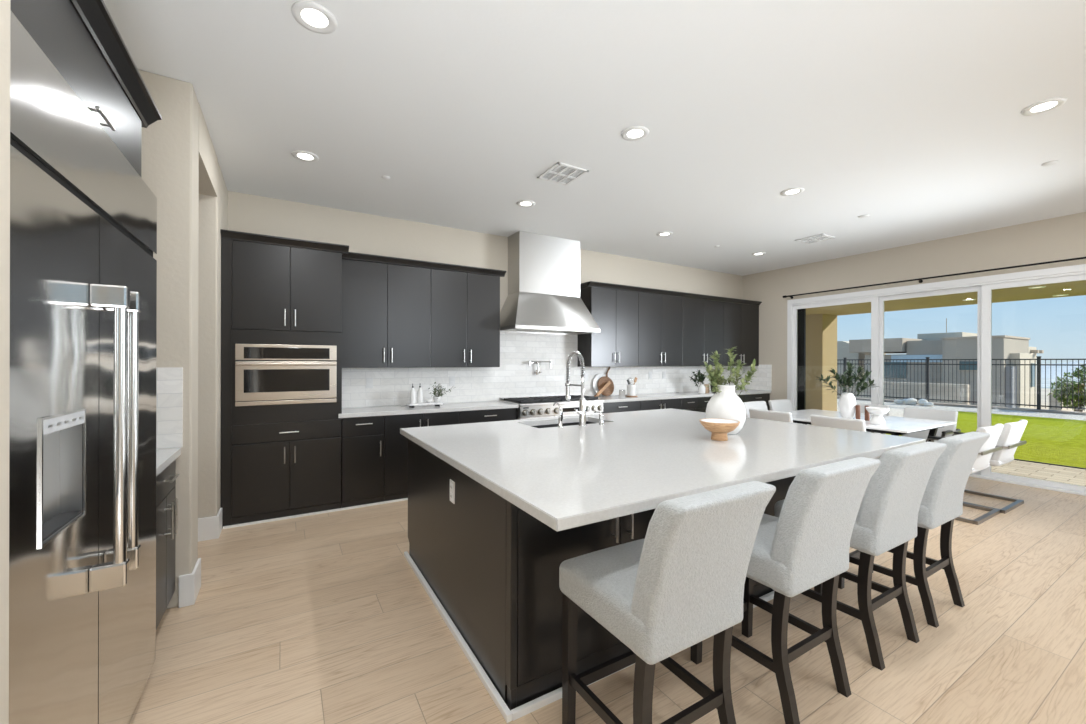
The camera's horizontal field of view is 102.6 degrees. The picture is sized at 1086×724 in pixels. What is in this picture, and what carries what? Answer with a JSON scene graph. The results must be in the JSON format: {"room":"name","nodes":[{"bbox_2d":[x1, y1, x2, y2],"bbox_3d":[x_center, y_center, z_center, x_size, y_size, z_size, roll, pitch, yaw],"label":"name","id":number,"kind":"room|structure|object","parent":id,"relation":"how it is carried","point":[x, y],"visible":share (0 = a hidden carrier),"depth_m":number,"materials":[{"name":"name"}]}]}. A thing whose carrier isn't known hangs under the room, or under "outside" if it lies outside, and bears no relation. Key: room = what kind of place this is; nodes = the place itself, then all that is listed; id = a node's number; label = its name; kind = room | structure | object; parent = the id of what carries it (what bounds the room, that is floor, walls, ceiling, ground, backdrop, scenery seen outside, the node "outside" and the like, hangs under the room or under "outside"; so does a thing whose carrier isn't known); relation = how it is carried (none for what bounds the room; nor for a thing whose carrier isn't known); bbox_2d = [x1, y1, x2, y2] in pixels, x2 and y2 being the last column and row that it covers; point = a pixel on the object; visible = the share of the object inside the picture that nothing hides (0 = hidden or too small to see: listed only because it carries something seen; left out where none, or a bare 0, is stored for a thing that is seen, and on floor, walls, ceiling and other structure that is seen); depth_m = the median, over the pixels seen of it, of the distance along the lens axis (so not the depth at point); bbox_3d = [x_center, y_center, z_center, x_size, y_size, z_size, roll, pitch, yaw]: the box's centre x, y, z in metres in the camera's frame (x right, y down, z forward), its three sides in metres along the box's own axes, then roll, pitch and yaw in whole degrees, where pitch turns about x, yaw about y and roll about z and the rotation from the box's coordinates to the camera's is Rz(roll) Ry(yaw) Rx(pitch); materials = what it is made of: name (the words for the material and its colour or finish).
{"room":"kitchen","nodes":[
{"label":"kitchen","id":0,"kind":"room"},
{"bbox_2d":[0,0,227,723],"bbox_3d":[-1.534,-0.106,-0.413,2.141,3.020,9.260,0,0,-31],"label":"wall","id":1,"kind":"structure","parent":0,"point":[180,166],"depth_m":2.49,"materials":[{"name":"beige paint"}]},
{"bbox_2d":[10,0,161,176],"bbox_3d":[-1.678,-0.916,1.234,0.675,0.366,1.270,0,0,-31],"label":"upper cabinet","id":2,"kind":"object","parent":1,"relation":"attached to","point":[81,39],"visible":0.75,"depth_m":1.39,"materials":[{"name":"black"}]},
{"bbox_2d":[156,367,182,448],"bbox_3d":[-2.346,0.259,2.328,0.650,0.458,0.010,0,0,-31],"label":"backsplash","id":3,"kind":"structure","parent":1,"relation":"attached to","point":[169,380],"depth_m":2.46,"materials":[{"name":"tile"}]},
{"bbox_2d":[178,558,200,607],"bbox_3d":[-2.107,1.313,2.599,0.072,0.180,0.241,0,0,-31],"label":"baseboard","id":4,"kind":"object","parent":1,"relation":"attached to","point":[189,584],"visible":1,"depth_m":2.50,"materials":[{"name":"white paint"}]},
{"bbox_2d":[198,508,221,541],"bbox_3d":[-3.561,1.310,3.003,2.157,0.180,0.233,0,0,-31],"label":"baseboard","id":5,"kind":"structure","parent":1,"relation":"attached to","point":[209,528],"depth_m":3.43,"materials":[{"name":"white paint"}]},
{"bbox_2d":[228,191,742,311],"bbox_3d":[-0.522,-0.103,5.717,10.150,3.020,0.240,0,0,-31],"label":"wall","id":6,"kind":"structure","parent":0,"point":[363,233],"depth_m":5.08,"materials":[{"name":"beige paint"}]},
{"bbox_2d":[342,259,430,367],"bbox_3d":[-1.694,-0.485,4.666,0.907,1.087,0.363,0,0,-31],"label":"upper cabinet","id":7,"kind":"object","parent":6,"relation":"attached to","point":[386,308],"visible":0.9,"depth_m":4.52,"materials":[{"name":"black wood"}]},
{"bbox_2d":[431,269,499,366],"bbox_3d":[-0.946,-0.483,5.111,0.833,1.087,0.363,0,0,-31],"label":"upper cabinet","id":8,"kind":"object","parent":6,"relation":"attached to","point":[465,307],"visible":0.99,"depth_m":4.97,"materials":[{"name":"black wood"}]},
{"bbox_2d":[342,252,505,276],"bbox_3d":[-1.306,-1.057,4.884,1.797,0.060,0.382,0,0,-31],"label":"crown molding","id":9,"kind":"structure","parent":8,"relation":"attached to","point":[352,255],"depth_m":4.69,"materials":[{"name":"black wood"}]},
{"bbox_2d":[342,332,742,407],"bbox_3d":[0.764,0.023,6.337,6.845,0.946,0.010,0,0,-31],"label":"backsplash","id":10,"kind":"structure","parent":6,"relation":"attached to","point":[514,377],"depth_m":5.66,"materials":[{"name":"tile"}]},
{"bbox_2d":[500,231,599,334],"bbox_3d":[0.053,-0.997,5.546,1.226,1.230,0.638,0,0,-31],"label":"range hood","id":11,"kind":"object","parent":6,"relation":"attached to","point":[543,297],"visible":0.93,"depth_m":5.48,"materials":[{"name":"silver metal"}]},
{"bbox_2d":[578,287,637,366],"bbox_3d":[0.947,-0.478,6.238,0.855,1.087,0.363,0,0,-31],"label":"upper cabinet","id":12,"kind":"object","parent":6,"relation":"attached to","point":[615,312],"visible":0.99,"depth_m":6.08,"materials":[{"name":"black wood"}]},
{"bbox_2d":[580,281,761,305],"bbox_3d":[2.175,-1.049,6.955,3.807,0.060,0.382,0,0,-31],"label":"crown molding","id":13,"kind":"structure","parent":12,"relation":"on","point":[590,283],"depth_m":6.56,"materials":[{"name":"black wood"}]},
{"bbox_2d":[637,292,682,366],"bbox_3d":[1.712,-0.476,6.692,0.922,1.087,0.363,0,0,-31],"label":"upper cabinet","id":14,"kind":"object","parent":6,"relation":"attached to","point":[659,316],"visible":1,"depth_m":6.55,"materials":[{"name":"black wood"}]},
{"bbox_2d":[682,297,723,365],"bbox_3d":[2.536,-0.474,7.183,0.995,1.087,0.363,0,0,-31],"label":"upper cabinet","id":15,"kind":"object","parent":6,"relation":"attached to","point":[702,320],"visible":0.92,"depth_m":7.03,"materials":[{"name":"black wood"}]},
{"bbox_2d":[724,302,758,365],"bbox_3d":[3.384,-0.472,7.688,0.976,1.087,0.363,0,0,-31],"label":"upper cabinet","id":16,"kind":"object","parent":6,"relation":"attached to","point":[741,321],"visible":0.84,"depth_m":7.57,"materials":[{"name":"black wood"}]},
{"bbox_2d":[103,0,1085,275],"bbox_3d":[1.850,-1.668,1.738,10.150,0.120,9.500,0,0,-31],"label":"ceiling","id":17,"kind":"structure","parent":0,"point":[906,115],"depth_m":2.80,"materials":[{"name":"white paint"}]},
{"bbox_2d":[291,150,318,161],"bbox_3d":[-1.865,-1.611,3.414,0.192,0.012,0.192,0,0,-31],"label":"recessed light","id":18,"kind":"object","parent":17,"relation":"in","point":[305,156],"visible":1,"depth_m":3.40,"materials":[{"name":"white plastic"}]},
{"bbox_2d":[291,0,336,33],"bbox_3d":[-1.069,-1.609,2.038,0.192,0.012,0.192,0,0,-31],"label":"recessed light","id":19,"kind":"object","parent":17,"relation":"in","point":[312,16],"visible":1,"depth_m":2.03,"materials":[{"name":"white plastic"}]},
{"bbox_2d":[517,200,534,206],"bbox_3d":[-0.172,-1.606,4.422,0.192,0.012,0.192,0,0,-31],"label":"recessed light","id":20,"kind":"object","parent":17,"relation":"in","point":[522,203],"visible":1,"depth_m":4.40,"materials":[{"name":"white plastic"}]},
{"bbox_2d":[537,162,588,185],"bbox_3d":[0.168,-1.604,3.723,0.310,0.014,0.340,0,0,-31],"label":"ceiling vent","id":21,"kind":"object","parent":17,"relation":"in","point":[560,173],"visible":1,"depth_m":3.71,"materials":[{"name":"white plastic"}]},
{"bbox_2d":[621,126,648,140],"bbox_3d":[0.649,-1.604,3.061,0.192,0.012,0.192,0,0,-31],"label":"recessed light","id":22,"kind":"object","parent":17,"relation":"in","point":[634,133],"visible":1,"depth_m":3.05,"materials":[{"name":"white plastic"}]},
{"bbox_2d":[781,187,803,195],"bbox_3d":[2.349,-1.600,4.096,0.192,0.012,0.192,0,0,-31],"label":"recessed light","id":23,"kind":"object","parent":17,"relation":"in","point":[797,190],"visible":1,"depth_m":4.08,"materials":[{"name":"white plastic"}]},
{"bbox_2d":[795,233,834,243],"bbox_3d":[3.531,-1.596,5.648,0.310,0.014,0.340,0,0,-31],"label":"ceiling vent","id":24,"kind":"object","parent":17,"relation":"in","point":[820,237],"visible":1,"depth_m":5.63,"materials":[{"name":"white plastic"}]},
{"bbox_2d":[1021,97,1067,115],"bbox_3d":[3.140,-1.599,2.728,0.192,0.012,0.192,0,0,-31],"label":"recessed light","id":25,"kind":"object","parent":17,"relation":"in","point":[1043,106],"visible":1,"depth_m":2.72,"materials":[{"name":"white plastic"}]},
{"bbox_2d":[130,477,1085,723],"bbox_3d":[1.748,1.472,1.682,9.930,0.120,9.500,0,0,-31],"label":"floor","id":26,"kind":"structure","parent":0,"point":[324,618],"depth_m":2.16,"materials":[{"name":"brown wood"}]},
{"bbox_2d":[9,10,156,723],"bbox_3d":[-1.630,0.337,1.233,0.740,2.134,1.215,0,0,-31],"label":"refrigerator","id":27,"kind":"object","parent":26,"relation":"on","point":[83,220],"visible":0.99,"depth_m":1.19,"materials":[{"name":"silver metal"}]},
{"bbox_2d":[156,459,178,628],"bbox_3d":[-2.167,0.967,2.032,0.658,0.872,0.699,0,0,-31],"label":"base cabinet","id":28,"kind":"object","parent":26,"relation":"on","point":[166,500],"visible":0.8,"depth_m":2.26,"materials":[{"name":"black wood"}]},
{"bbox_2d":[156,448,180,476],"bbox_3d":[-2.172,0.509,2.024,0.650,0.040,0.690,0,0,-31],"label":"countertop","id":29,"kind":"structure","parent":28,"relation":"on","point":[164,457],"depth_m":2.26,"materials":[{"name":"white stone"}]},
{"bbox_2d":[221,229,348,527],"bbox_3d":[-2.406,0.151,4.112,0.982,2.503,0.588,0,0,-31],"label":"tall cabinet","id":30,"kind":"object","parent":26,"relation":"on","point":[283,460],"visible":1,"depth_m":3.87,"materials":[{"name":"black wood"}]},
{"bbox_2d":[235,344,336,405],"bbox_3d":[-2.275,0.112,3.887,0.781,0.532,0.063,0,0,-31],"label":"microwave oven","id":31,"kind":"object","parent":30,"relation":"in","point":[265,374],"visible":1,"depth_m":3.87,"materials":[{"name":"silver metal"}]},
{"bbox_2d":[223,498,407,528],"bbox_3d":[-1.499,1.395,4.362,2.769,0.018,0.017,0,0,-31],"label":"trim","id":32,"kind":"structure","parent":30,"relation":"attached to","point":[403,499],"depth_m":3.98,"materials":[{"name":"white paint"}]},
{"bbox_2d":[341,416,383,507],"bbox_3d":[-1.871,0.968,4.443,0.382,0.872,0.568,0,0,-31],"label":"base cabinet","id":33,"kind":"object","parent":26,"relation":"on","point":[362,438],"visible":0.97,"depth_m":4.22,"materials":[{"name":"black wood"}]},
{"bbox_2d":[338,401,518,417],"bbox_3d":[-1.244,0.511,4.818,1.912,0.040,0.562,0,0,-31],"label":"countertop","id":34,"kind":"structure","parent":33,"relation":"on","point":[483,405],"depth_m":4.63,"materials":[{"name":"white stone"}]},
{"bbox_2d":[406,402,442,407],"bbox_3d":[-1.300,0.470,4.784,0.370,0.042,0.130,0,0,-31],"label":"tray","id":35,"kind":"object","parent":34,"relation":"on","point":[423,403],"visible":0.98,"depth_m":4.73,"materials":[{"name":"white stone"}]},
{"bbox_2d":[384,411,458,500],"bbox_3d":[-1.372,0.969,4.740,0.777,0.872,0.568,0,0,-31],"label":"base cabinet","id":36,"kind":"object","parent":26,"relation":"on","point":[395,444],"visible":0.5,"depth_m":4.40,"materials":[{"name":"black wood"}]},
{"bbox_2d":[459,408,517,423],"bbox_3d":[-0.730,0.970,5.122,0.715,0.872,0.568,0,0,-31],"label":"drawer","id":37,"kind":"object","parent":26,"relation":"on","point":[474,416],"visible":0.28,"depth_m":4.89,"materials":[{"name":"black wood"}]},
{"bbox_2d":[499,394,603,419],"bbox_3d":[0.129,0.931,5.591,1.228,0.955,0.622,0,0,-31],"label":"range","id":38,"kind":"object","parent":26,"relation":"on","point":[530,407],"visible":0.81,"depth_m":5.37,"materials":[{"name":"silver metal"}]},
{"bbox_2d":[500,399,603,406],"bbox_3d":[0.121,0.507,5.606,1.228,0.033,0.585,0,0,-31],"label":"cooktop","id":39,"kind":"object","parent":38,"relation":"in","point":[522,402],"depth_m":5.34,"materials":[{"name":"silver metal"}]},
{"bbox_2d":[408,439,795,710],"bbox_3d":[0.541,0.973,3.102,2.554,0.872,1.742,0,0,-31],"label":"base cabinet","id":40,"kind":"object","parent":26,"relation":"on","point":[492,566],"visible":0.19,"depth_m":1.93,"materials":[{"name":"black wood"}]},
{"bbox_2d":[450,479,454,503],"bbox_3d":[-0.487,0.692,2.324,0.010,0.116,0.072,0,0,-31],"label":"wall outlet","id":41,"kind":"object","parent":40,"relation":"attached to","point":[452,483],"visible":1,"depth_m":2.31,"materials":[{"name":"white plastic"}]},
{"bbox_2d":[404,551,773,722],"bbox_3d":[0.535,1.394,3.082,2.582,0.030,1.703,0,0,-31],"label":"trim","id":42,"kind":"structure","parent":40,"relation":"attached to","point":[518,712],"depth_m":1.93,"materials":[{"name":"white paint"}]},
{"bbox_2d":[400,408,925,530],"bbox_3d":[0.710,0.516,3.020,2.836,0.040,2.159,0,0,-31],"label":"countertop","id":43,"kind":"structure","parent":40,"relation":"on","point":[567,477],"depth_m":2.29,"materials":[{"name":"white stone"}]},
{"bbox_2d":[532,421,593,427],"bbox_3d":[0.186,0.646,3.585,0.746,0.221,0.386,0,0,-31],"label":"sink","id":44,"kind":"object","parent":43,"relation":"in","point":[587,422],"visible":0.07,"depth_m":3.78,"materials":[{"name":"grey metal"}]},
{"bbox_2d":[565,351,586,426],"bbox_3d":[0.237,0.203,3.429,0.120,0.583,0.246,0,0,-31],"label":"kitchen faucet","id":45,"kind":"object","parent":43,"relation":"on","point":[582,401],"visible":1,"depth_m":3.36,"materials":[{"name":"silver metal"}]},
{"bbox_2d":[699,418,739,440],"bbox_3d":[1.129,0.436,2.784,0.242,0.121,0.242,0,0,-31],"label":"footed bowl","id":46,"kind":"object","parent":43,"relation":"on","point":[719,428],"visible":1,"depth_m":2.74,"materials":[{"name":"brown wood"}]},
{"bbox_2d":[706,384,745,434],"bbox_3d":[1.280,0.329,3.049,0.262,0.337,0.262,0,0,-31],"label":"vase","id":47,"kind":"object","parent":43,"relation":"on","point":[726,404],"visible":0.66,"depth_m":2.96,"materials":[{"name":"white ceramic"}]},
{"bbox_2d":[701,361,719,393],"bbox_3d":[1.179,0.176,3.047,0.148,0.364,0.114,0,0,36],"label":"leafy branch","id":48,"kind":"object","parent":47,"relation":"in","point":[708,369],"visible":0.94,"depth_m":3.04,"materials":[{"name":"green plant"}]},
{"bbox_2d":[708,351,720,383],"bbox_3d":[1.212,0.136,3.071,0.121,0.443,0.128,0,0,-31],"label":"leafy branch","id":49,"kind":"object","parent":47,"relation":"in","point":[716,362],"visible":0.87,"depth_m":3.05,"materials":[{"name":"green plant"}]},
{"bbox_2d":[713,363,730,386],"bbox_3d":[1.244,0.181,3.067,0.119,0.352,0.138,0,0,7],"label":"leafy branch","id":50,"kind":"object","parent":47,"relation":"in","point":[721,369],"visible":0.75,"depth_m":3.04,"materials":[{"name":"green plant"}]},
{"bbox_2d":[723,346,739,384],"bbox_3d":[1.319,0.123,3.055,0.156,0.469,0.104,0,0,-3],"label":"leafy branch","id":51,"kind":"object","parent":47,"relation":"in","point":[729,353],"visible":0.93,"depth_m":3.06,"materials":[{"name":"green plant"}]},
{"bbox_2d":[728,359,746,389],"bbox_3d":[1.374,0.168,3.084,0.145,0.380,0.113,0,0,17],"label":"leafy branch","id":52,"kind":"object","parent":47,"relation":"in","point":[738,368],"visible":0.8,"depth_m":3.07,"materials":[{"name":"green plant"}]},
{"bbox_2d":[737,359,756,396],"bbox_3d":[1.404,0.167,3.036,0.203,0.383,0.104,0,0,-11],"label":"leafy branch","id":53,"kind":"object","parent":47,"relation":"in","point":[747,378],"visible":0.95,"depth_m":3.04,"materials":[{"name":"green plant"}]},
{"bbox_2d":[602,401,640,412],"bbox_3d":[0.941,0.974,6.116,0.691,0.872,0.568,0,0,-31],"label":"base cabinet","id":54,"kind":"object","parent":26,"relation":"on","point":[611,407],"visible":0.23,"depth_m":5.90,"materials":[{"name":"black wood"}]},
{"bbox_2d":[593,389,770,402],"bbox_3d":[2.248,0.519,6.896,3.736,0.040,0.562,0,0,-31],"label":"countertop","id":55,"kind":"structure","parent":54,"relation":"on","point":[672,395],"depth_m":6.47,"materials":[{"name":"white stone"}]},
{"bbox_2d":[593,373,605,395],"bbox_3d":[0.856,0.331,6.343,0.314,0.328,0.056,0,0,-31],"label":"cutting board","id":56,"kind":"object","parent":55,"relation":"on","point":[597,377],"visible":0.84,"depth_m":6.30,"materials":[{"name":"white ceramic"}]},
{"bbox_2d":[598,367,613,395],"bbox_3d":[0.918,0.273,6.340,0.292,0.444,0.104,0,0,-43],"label":"cutting board","id":57,"kind":"object","parent":55,"relation":"on","point":[602,381],"visible":0.86,"depth_m":6.33,"materials":[{"name":"brown wood"}]},
{"bbox_3d":[1.272,0.491,6.250,0.180,0.012,0.180,0,0,-31],"label":"trivet","id":58,"kind":"object","parent":55,"relation":"on","visible":0},
{"bbox_2d":[627,384,635,395],"bbox_3d":[1.272,0.405,6.250,0.134,0.160,0.134,0,0,-31],"label":"utensil crock","id":59,"kind":"object","parent":58,"relation":"on","point":[631,389],"visible":0.97,"depth_m":6.19,"materials":[{"name":"white ceramic"}]},
{"bbox_2d":[641,398,680,410],"bbox_3d":[1.585,0.976,6.500,0.807,0.872,0.568,0,0,-31],"label":"base cabinet","id":60,"kind":"object","parent":26,"relation":"on","point":[663,403],"visible":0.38,"depth_m":6.29,"materials":[{"name":"black wood"}]},
{"bbox_2d":[559,481,775,723],"bbox_3d":[0.406,0.901,1.543,0.462,1.016,0.614,0,0,-31],"label":"bar stool","id":61,"kind":"object","parent":26,"relation":"on","point":[664,593],"visible":1,"depth_m":1.37,"materials":[{"name":"white fabric"}]},
{"bbox_2d":[680,397,697,411],"bbox_3d":[2.093,0.977,6.802,0.374,0.872,0.568,0,0,-31],"label":"base cabinet","id":62,"kind":"object","parent":26,"relation":"on","point":[691,404],"visible":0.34,"depth_m":6.59,"materials":[{"name":"black wood"}]},
{"bbox_2d":[697,397,710,411],"bbox_3d":[2.423,0.978,6.999,0.392,0.872,0.568,0,0,-31],"label":"base cabinet","id":63,"kind":"object","parent":26,"relation":"on","point":[702,401],"visible":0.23,"depth_m":6.74,"materials":[{"name":"black wood"}]},
{"bbox_2d":[744,393,769,409],"bbox_3d":[3.540,0.981,7.663,0.726,0.872,0.568,0,0,-31],"label":"base cabinet","id":64,"kind":"object","parent":26,"relation":"on","point":[765,397],"visible":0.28,"depth_m":7.47,"materials":[{"name":"black wood"}]},
{"bbox_2d":[749,408,792,422],"bbox_3d":[2.882,0.992,5.254,0.607,0.846,0.606,0,0,-31],"label":"dining chair","id":65,"kind":"object","parent":26,"relation":"on","point":[780,416],"visible":0.25,"depth_m":5.06,"materials":[{"name":"white fabric"}]},
{"bbox_2d":[743,401,804,424],"bbox_3d":[3.151,0.993,6.024,0.606,0.846,0.607,0,0,-31],"label":"dining chair","id":66,"kind":"object","parent":26,"relation":"on","point":[761,405],"visible":0.21,"depth_m":6.23,"materials":[{"name":"white fabric"}]},
{"bbox_2d":[690,457,880,723],"bbox_3d":[1.029,0.903,1.914,0.462,1.016,0.614,0,0,-31],"label":"bar stool","id":67,"kind":"object","parent":26,"relation":"on","point":[797,551],"visible":0.81,"depth_m":1.71,"materials":[{"name":"white fabric"}]},
{"bbox_2d":[768,399,809,424],"bbox_3d":[3.692,0.994,6.346,0.606,0.846,0.607,0,0,-31],"label":"dining chair","id":68,"kind":"object","parent":26,"relation":"on","point":[783,405],"visible":0.25,"depth_m":6.54,"materials":[{"name":"white fabric"}]},
{"bbox_2d":[810,415,880,458],"bbox_3d":[3.250,0.993,4.635,0.607,0.846,0.606,0,0,-31],"label":"dining chair","id":69,"kind":"object","parent":26,"relation":"on","point":[816,420],"visible":0.27,"depth_m":4.45,"materials":[{"name":"white fabric"}]},
{"bbox_2d":[774,442,946,670],"bbox_3d":[1.626,0.904,2.269,0.462,1.016,0.614,0,0,-31],"label":"bar stool","id":70,"kind":"object","parent":26,"relation":"on","point":[886,520],"visible":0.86,"depth_m":2.05,"materials":[{"name":"white fabric"}]},
{"bbox_2d":[786,409,955,441],"bbox_3d":[3.668,1.046,5.193,1.280,0.758,1.550,0,0,-31],"label":"dining table","id":71,"kind":"object","parent":26,"relation":"on","point":[894,425],"visible":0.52,"depth_m":4.85,"materials":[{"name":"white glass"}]},
{"bbox_2d":[839,392,855,418],"bbox_3d":[3.559,0.511,5.086,0.172,0.310,0.172,0,0,-31],"label":"vase","id":72,"kind":"object","parent":71,"relation":"on","point":[847,401],"visible":0.83,"depth_m":5.03,"materials":[{"name":"white ceramic"}]},
{"bbox_2d":[816,374,839,394],"bbox_3d":[3.363,0.302,5.115,0.337,0.332,0.166,0,0,-17],"label":"sprig","id":73,"kind":"object","parent":72,"relation":"in","point":[825,380],"visible":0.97,"depth_m":5.12,"materials":[{"name":"green plant"}]},
{"bbox_2d":[843,361,855,390],"bbox_3d":[3.585,0.229,5.076,0.156,0.476,0.158,0,0,37],"label":"sprig","id":74,"kind":"object","parent":72,"relation":"in","point":[848,364],"visible":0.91,"depth_m":5.08,"materials":[{"name":"green plant"}]},
{"bbox_2d":[853,370,871,394],"bbox_3d":[3.685,0.274,5.080,0.225,0.389,0.169,0,0,19],"label":"sprig","id":75,"kind":"object","parent":72,"relation":"in","point":[867,373],"visible":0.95,"depth_m":5.04,"materials":[{"name":"green plant"}]},
{"bbox_2d":[854,378,877,396],"bbox_3d":[3.735,0.322,5.048,0.249,0.293,0.233,0,0,-31],"label":"sprig","id":76,"kind":"object","parent":72,"relation":"in","point":[865,385],"visible":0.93,"depth_m":5.04,"materials":[{"name":"green plant"}]},
{"bbox_2d":[866,407,889,424],"bbox_3d":[3.581,0.578,4.657,0.204,0.177,0.204,0,0,-31],"label":"pedestal bowl","id":77,"kind":"object","parent":71,"relation":"on","point":[877,413],"visible":1,"depth_m":4.61,"materials":[{"name":"white ceramic"}]},
{"bbox_2d":[855,403,889,433],"bbox_3d":[4.179,0.995,5.770,0.607,0.846,0.606,0,0,-31],"label":"dining chair","id":78,"kind":"object","parent":26,"relation":"on","point":[862,406],"visible":0.13,"depth_m":5.86,"materials":[{"name":"white fabric"}]},
{"bbox_2d":[838,432,989,627],"bbox_3d":[2.168,0.905,2.591,0.462,1.016,0.614,0,0,-31],"label":"bar stool","id":79,"kind":"object","parent":26,"relation":"on","point":[942,500],"visible":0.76,"depth_m":2.38,"materials":[{"name":"white fabric"}]},
{"bbox_2d":[881,407,960,441],"bbox_3d":[4.522,0.996,5.194,0.607,0.846,0.606,0,0,-31],"label":"dining chair","id":80,"kind":"object","parent":26,"relation":"on","point":[909,412],"visible":0.28,"depth_m":5.27,"materials":[{"name":"white fabric"}]},
{"bbox_2d":[926,424,1003,524],"bbox_3d":[3.911,0.994,4.139,0.606,0.846,0.607,0,0,-31],"label":"dining chair","id":81,"kind":"object","parent":26,"relation":"on","point":[982,460],"visible":0.49,"depth_m":3.89,"materials":[{"name":"white fabric"}]},
{"bbox_2d":[931,420,1026,513],"bbox_3d":[4.451,0.996,4.425,0.606,0.846,0.607,0,0,-31],"label":"dining chair","id":82,"kind":"object","parent":26,"relation":"on","point":[1010,436],"visible":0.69,"depth_m":4.16,"materials":[{"name":"white fabric"}]},
{"bbox_2d":[806,314,836,410],"bbox_3d":[6.832,0.122,11.711,0.720,2.635,1.660,0,0,-31],"label":"pillar","id":83,"kind":"object","parent":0,"point":[821,329],"visible":0.24,"depth_m":10.98,"materials":[{"name":"beige paint"}]},
{"bbox_2d":[743,212,1085,399],"bbox_3d":[6.165,-0.087,4.169,0.200,3.020,9.260,0,0,-31],"label":"wall","id":84,"kind":"structure","parent":0,"point":[1063,237],"depth_m":5.94,"materials":[{"name":"beige paint"}]},
{"bbox_2d":[742,365,771,390],"bbox_3d":[3.853,0.274,7.847,0.010,0.458,0.555,0,0,-31],"label":"backsplash","id":85,"kind":"structure","parent":84,"relation":"attached to","point":[762,380],"depth_m":7.78,"materials":[{"name":"tile"}]},
{"bbox_2d":[783,257,1085,298],"bbox_3d":[5.339,-1.088,5.270,0.100,0.061,4.890,0,0,-31],"label":"curtain rod","id":86,"kind":"object","parent":84,"relation":"attached to","point":[920,280],"visible":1,"depth_m":5.54,"materials":[{"name":"black metal"}]},
{"bbox_2d":[787,264,1085,495],"bbox_3d":[5.401,0.189,5.423,0.230,2.465,4.635,0,0,-31],"label":"door","id":87,"kind":"structure","parent":84,"relation":"in","point":[796,308],"depth_m":5.63,"materials":[{"name":"white plastic"}]},
{"bbox_2d":[806,280,1085,315],"bbox_3d":[8.247,-1.357,5.487,4.720,0.330,17.000,0,0,-31],"label":"ceiling","id":88,"kind":"structure","parent":0,"point":[1075,288],"depth_m":8.29,"materials":[{"name":"beige paint"}]},
{"bbox_2d":[991,460,1085,486],"bbox_3d":[6.192,1.493,6.014,1.740,0.100,20.000,0,0,-31],"label":"floor","id":89,"kind":"structure","parent":0,"point":[1061,474],"depth_m":5.73,"materials":[{"name":"beige stone"}]},
{"label":"outside","id":90,"kind":"structure","parent":0,"visible":0},
{"bbox_2d":[1036,378,1085,388],"bbox_3d":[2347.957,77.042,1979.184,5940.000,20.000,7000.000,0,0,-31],"label":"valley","id":91,"kind":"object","parent":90,"point":[1042,379],"depth_m":1459.68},
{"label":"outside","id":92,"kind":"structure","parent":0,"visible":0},
{"bbox_2d":[1036,361,1085,377],"bbox_3d":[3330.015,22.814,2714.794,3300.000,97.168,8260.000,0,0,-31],"label":"hills","id":93,"kind":"structure","parent":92,"point":[1053,368],"depth_m":2476.34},
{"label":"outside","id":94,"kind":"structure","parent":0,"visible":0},
{"bbox_2d":[1029,388,1085,411],"bbox_3d":[8.587,2.599,5.114,100.000,2.060,120.000,0,0,-31],"label":"ground","id":95,"kind":"structure","parent":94,"point":[1042,389],"depth_m":28.05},
{"bbox_2d":[837,341,885,380],"bbox_3d":[21.971,0.461,31.519,4.000,3.800,3.300,0,0,-31],"label":"outbuilding","id":96,"kind":"structure","parent":95,"relation":"on","point":[842,346],"depth_m":29.70,"materials":[{"name":"beige paint"}]},
{"bbox_2d":[837,381,969,404],"bbox_3d":[14.255,1.632,23.264,0.300,1.420,12.600,0,0,-31],"label":"wall","id":97,"kind":"structure","parent":95,"relation":"on","point":[962,389],"depth_m":19.09,"materials":[{"name":"beige concrete"}]},
{"bbox_2d":[849,318,1043,407],"bbox_3d":[24.079,-0.159,25.965,8.060,5.050,7.400,0,0,-31],"label":"house","id":98,"kind":"structure","parent":95,"relation":"on","point":[952,345],"depth_m":22.75,"materials":[{"name":"beige paint"}]},
{"bbox_2d":[837,396,1085,414],"bbox_3d":[13.255,1.665,14.873,0.400,0.550,28.000,0,0,-31],"label":"curb","id":99,"kind":"object","parent":95,"relation":"on","point":[838,397],"visible":0.03,"depth_m":13.25,"materials":[{"name":"beige concrete"}]},
{"bbox_2d":[837,356,1085,410],"bbox_3d":[13.923,0.611,13.755,0.090,1.560,13.090,0,0,-31],"label":"metal fence","id":100,"kind":"object","parent":99,"relation":"on","point":[927,364],"visible":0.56,"depth_m":14.03,"materials":[{"name":"black metal"}]},
{"bbox_2d":[837,399,1085,420],"bbox_3d":[10.779,1.499,9.326,9.530,0.110,21.000,0,0,-31],"label":"gravel bed","id":101,"kind":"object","parent":95,"relation":"on","point":[897,410],"visible":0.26,"depth_m":12.74,"materials":[{"name":"grey gravel"}]},
{"bbox_2d":[887,411,1085,467],"bbox_3d":[12.133,1.505,5.418,7.800,0.105,12.900,0,0,-31],"label":"lawn","id":102,"kind":"structure","parent":95,"relation":"on","point":[1049,440],"depth_m":8.34,"materials":[{"name":"green plant"}]},
{"bbox_2d":[1049,383,1083,411],"bbox_3d":[20.096,1.621,16.674,3.600,1.570,0.300,0,0,-31],"label":"wall","id":103,"kind":"structure","parent":95,"relation":"on","point":[1053,400],"depth_m":15.81,"materials":[{"name":"beige concrete"}]},
{"bbox_2d":[1047,361,1085,411],"bbox_3d":[16.208,1.151,13.080,1.108,2.400,1.442,0,0,-31],"label":"tree","id":104,"kind":"object","parent":95,"relation":"on","point":[1081,371],"visible":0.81,"depth_m":13.14,"materials":[{"name":"green plant"}]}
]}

